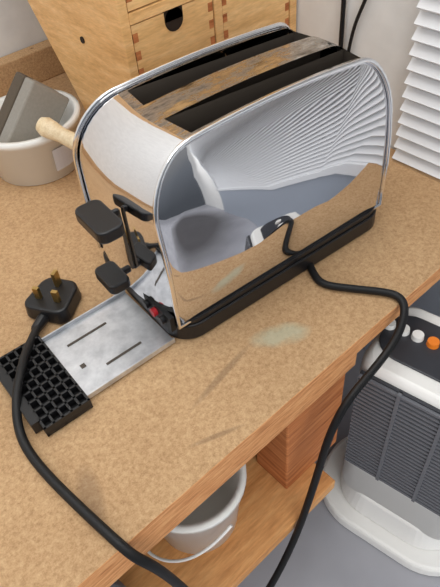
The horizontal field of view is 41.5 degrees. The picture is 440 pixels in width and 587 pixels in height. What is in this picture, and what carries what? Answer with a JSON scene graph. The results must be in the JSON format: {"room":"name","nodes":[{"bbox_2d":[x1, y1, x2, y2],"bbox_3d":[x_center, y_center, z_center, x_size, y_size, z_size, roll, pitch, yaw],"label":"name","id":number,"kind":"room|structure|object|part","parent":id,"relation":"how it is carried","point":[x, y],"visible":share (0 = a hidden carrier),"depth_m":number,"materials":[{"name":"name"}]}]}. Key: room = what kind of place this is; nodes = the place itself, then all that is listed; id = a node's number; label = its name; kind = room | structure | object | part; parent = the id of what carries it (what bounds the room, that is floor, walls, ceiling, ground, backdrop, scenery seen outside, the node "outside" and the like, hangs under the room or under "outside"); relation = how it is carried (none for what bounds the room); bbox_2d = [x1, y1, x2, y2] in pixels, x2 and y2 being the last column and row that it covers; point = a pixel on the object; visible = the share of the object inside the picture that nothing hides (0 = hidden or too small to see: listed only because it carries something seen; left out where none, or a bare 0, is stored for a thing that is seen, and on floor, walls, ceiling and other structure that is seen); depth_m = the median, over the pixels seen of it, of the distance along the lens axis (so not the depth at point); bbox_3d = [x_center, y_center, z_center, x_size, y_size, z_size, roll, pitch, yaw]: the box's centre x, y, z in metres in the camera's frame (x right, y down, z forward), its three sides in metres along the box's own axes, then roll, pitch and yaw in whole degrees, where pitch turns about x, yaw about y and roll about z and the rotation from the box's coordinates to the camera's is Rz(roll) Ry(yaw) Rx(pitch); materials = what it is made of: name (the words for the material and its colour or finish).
{"room":"workshop","nodes":[
{"label":"workshop","id":0,"kind":"room"},
{"bbox_2d":[0,0,47,57],"bbox_3d":[-1.313,-0.312,-0.054,3.072,2.400,0.100,-35,53,-25],"label":"wall","id":1,"kind":"structure","parent":0,"point":[20,28],"depth_m":0.95,"materials":[{"name":"paint"}]},
{"bbox_2d":[237,348,439,586],"bbox_3d":[-0.121,1.368,-0.048,3.072,0.100,3.375,-35,53,-25],"label":"floor","id":2,"kind":"structure","parent":0,"point":[326,553],"depth_m":0.81,"materials":[{"name":"concrete"}]},
{"bbox_2d":[0,39,439,586],"bbox_3d":[-0.576,0.319,0.616,1.869,0.457,0.784,-35,53,-25],"label":"workbench","id":3,"kind":"object","parent":2,"relation":"on","point":[262,389],"visible":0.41,"depth_m":0.56,"materials":[{"name":"particle board"},{"name":"timber"}]},
{"bbox_2d":[0,89,80,185],"bbox_3d":[-0.256,-0.211,0.794,0.146,0.071,0.146,-35,53,-25],"label":"plastic tub","id":4,"kind":"object","parent":3,"relation":"on","point":[41,160],"visible":0.53,"depth_m":0.76,"materials":[{"name":"white"}]},
{"bbox_2d":[0,72,55,135],"bbox_3d":[-0.264,-0.238,0.784,0.111,0.111,0.022,-35,53,-25],"label":"block","id":5,"kind":"object","parent":4,"relation":"in","point":[19,77],"visible":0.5,"depth_m":0.76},
{"bbox_2d":[0,77,68,142],"bbox_3d":[-0.248,-0.226,0.771,0.111,0.111,0.022,-35,53,-25],"label":"block","id":6,"kind":"object","parent":4,"relation":"in","point":[34,100],"visible":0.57,"depth_m":0.75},
{"bbox_2d":[36,117,74,149],"bbox_3d":[-0.149,-0.170,0.714,0.158,0.081,0.033,13,49,18],"label":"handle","id":7,"kind":"object","parent":3,"relation":"on","point":[46,127],"visible":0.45,"depth_m":0.70,"materials":[{"name":"brown wood"}]},
{"bbox_2d":[0,290,174,436],"bbox_3d":[-0.130,0.060,0.561,0.153,0.014,0.102,-33,52,-23],"label":"tray","id":8,"kind":"object","parent":3,"relation":"on","point":[66,367],"visible":0.95,"depth_m":0.56,"materials":[{"name":"metal"}]},
{"bbox_3d":[-0.112,0.047,0.576,0.100,0.006,0.092,-33,52,-23],"label":"plate","id":9,"kind":"part","parent":8,"relation":"part of","materials":[{"name":"metal"}]},
{"bbox_2d":[110,579,125,586],"bbox_3d":[-0.189,0.334,0.525,0.118,0.118,0.228,29,55,29],"label":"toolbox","id":10,"kind":"object","parent":3,"relation":"on","point":[118,583],"visible":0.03,"depth_m":0.53,"materials":[{"name":"grey"}]},
{"bbox_2d":[28,0,296,109],"bbox_3d":[-0.127,-0.445,0.766,0.276,0.416,0.364,-35,53,-25],"label":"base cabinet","id":11,"kind":"object","parent":3,"relation":"on","point":[100,45],"visible":0.3,"depth_m":0.68,"materials":[{"name":"brown wood"}]},
{"bbox_2d":[148,464,246,562],"bbox_3d":[-0.034,0.221,0.629,0.133,0.099,0.131,-35,53,-25],"label":"paint bucket","id":12,"kind":"object","parent":3,"relation":"on","point":[213,521],"visible":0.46,"depth_m":0.60,"materials":[{"name":"white plastic"}]},
{"bbox_3d":[-0.056,0.234,0.613,0.074,0.052,0.131,-35,53,-25],"label":"wire handle","id":13,"kind":"part","parent":12,"relation":"part of","materials":[{"name":"white plastic"}]},
{"bbox_2d":[12,263,408,586],"bbox_3d":[-0.022,0.139,0.681,0.370,0.355,0.318,-35,53,-25],"label":"power cord","id":14,"kind":"object","parent":3,"relation":"on","point":[55,299],"visible":0.98,"depth_m":0.58,"materials":[{"name":"black rubber"}]},
{"bbox_3d":[-0.455,0.473,0.257,1.580,0.020,0.030,-35,53,-25],"label":"rail","id":15,"kind":"part","parent":3,"relation":"part of","materials":[{"name":"brown wood"}]},
{"bbox_2d":[119,454,334,586],"bbox_3d":[-0.632,0.480,0.526,1.540,0.018,0.600,-35,53,-25],"label":"shelf","id":16,"kind":"object","parent":3,"relation":"attached to","point":[269,509],"depth_m":0.65,"materials":[{"name":"brown wood"}]},
{"bbox_2d":[72,22,392,338],"bbox_3d":[0.005,-0.123,0.591,0.328,0.203,0.185,-31,51,-22],"label":"toaster","id":17,"kind":"object","parent":3,"relation":"on","point":[211,178],"visible":1,"depth_m":0.53,"materials":[{"name":"silver metal"}]},
{"bbox_3d":[-0.100,-0.063,0.497,0.032,0.012,0.050,-31,51,-22],"label":"lever","id":18,"kind":"part","parent":17,"relation":"part of","materials":[{"name":"black plastic"}]},
{"bbox_3d":[-0.098,-0.017,0.552,0.031,0.011,0.036,-31,51,-22],"label":"browning knob","id":19,"kind":"part","parent":17,"relation":"part of","materials":[{"name":"black plastic"}]},
{"bbox_3d":[-0.027,-0.178,0.631,0.279,0.177,0.039,-31,51,-22],"label":"plate","id":20,"kind":"part","parent":17,"relation":"part of","materials":[{"name":"silver metal"}]},
{"bbox_3d":[0.062,-0.098,0.547,0.279,0.177,0.039,-31,51,-22],"label":"plate","id":21,"kind":"part","parent":17,"relation":"part of","materials":[{"name":"silver metal"}]},
{"bbox_3d":[0.088,0.137,0.653,0.090,0.167,0.050,-35,53,-25],"label":"leg","id":22,"kind":"part","parent":3,"relation":"part of","materials":[{"name":"brown wood"}]},
{"bbox_2d":[323,306,439,576],"bbox_3d":[0.284,0.263,0.651,0.233,0.355,0.453,-12,46,-5],"label":"space heater","id":23,"kind":"object","parent":2,"relation":"on","point":[385,472],"visible":0.83,"depth_m":0.68,"materials":[{"name":"white plastic"}]},
{"bbox_2d":[344,370,439,515],"bbox_3d":[0.212,0.177,0.654,0.141,0.188,0.008,27,54,28],"label":"grille","id":24,"kind":"object","parent":23,"relation":"attached to","point":[394,434],"depth_m":0.64,"materials":[{"name":"grey plastic"}]},
{"bbox_3d":[0.239,0.067,0.606,0.147,0.003,0.068,27,54,28],"label":"control panel","id":25,"kind":"part","parent":23,"relation":"part of","materials":[{"name":"grey plastic"}]},
{"bbox_2d":[296,0,420,149],"bbox_3d":[0.882,-0.273,-0.315,0.100,2.400,3.375,-35,53,-25],"label":"wall","id":26,"kind":"structure","parent":0,"point":[385,29],"depth_m":0.72,"materials":[{"name":"paint"}]},
{"bbox_2d":[338,0,366,51],"bbox_3d":[0.144,-0.612,0.411,0.006,1.080,0.083,-35,53,-25],"label":"hanging cable","id":27,"kind":"object","parent":26,"relation":"attached to","point":[343,2],"visible":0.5,"depth_m":0.72,"materials":[{"name":"black rubber"}]},
{"bbox_2d":[363,0,439,349],"bbox_3d":[0.725,-0.114,-0.001,0.030,1.749,1.570,-35,53,-25],"label":"window blind","id":28,"kind":"object","parent":26,"relation":"in","point":[417,144],"depth_m":0.69,"materials":[{"name":"white plastic"}]},
{"bbox_3d":[0.779,0.358,0.497,0.020,0.373,1.570,-35,53,-25],"label":"panel","id":29,"kind":"part","parent":28,"relation":"part of","materials":[{"name":"grey paint"}]}
]}

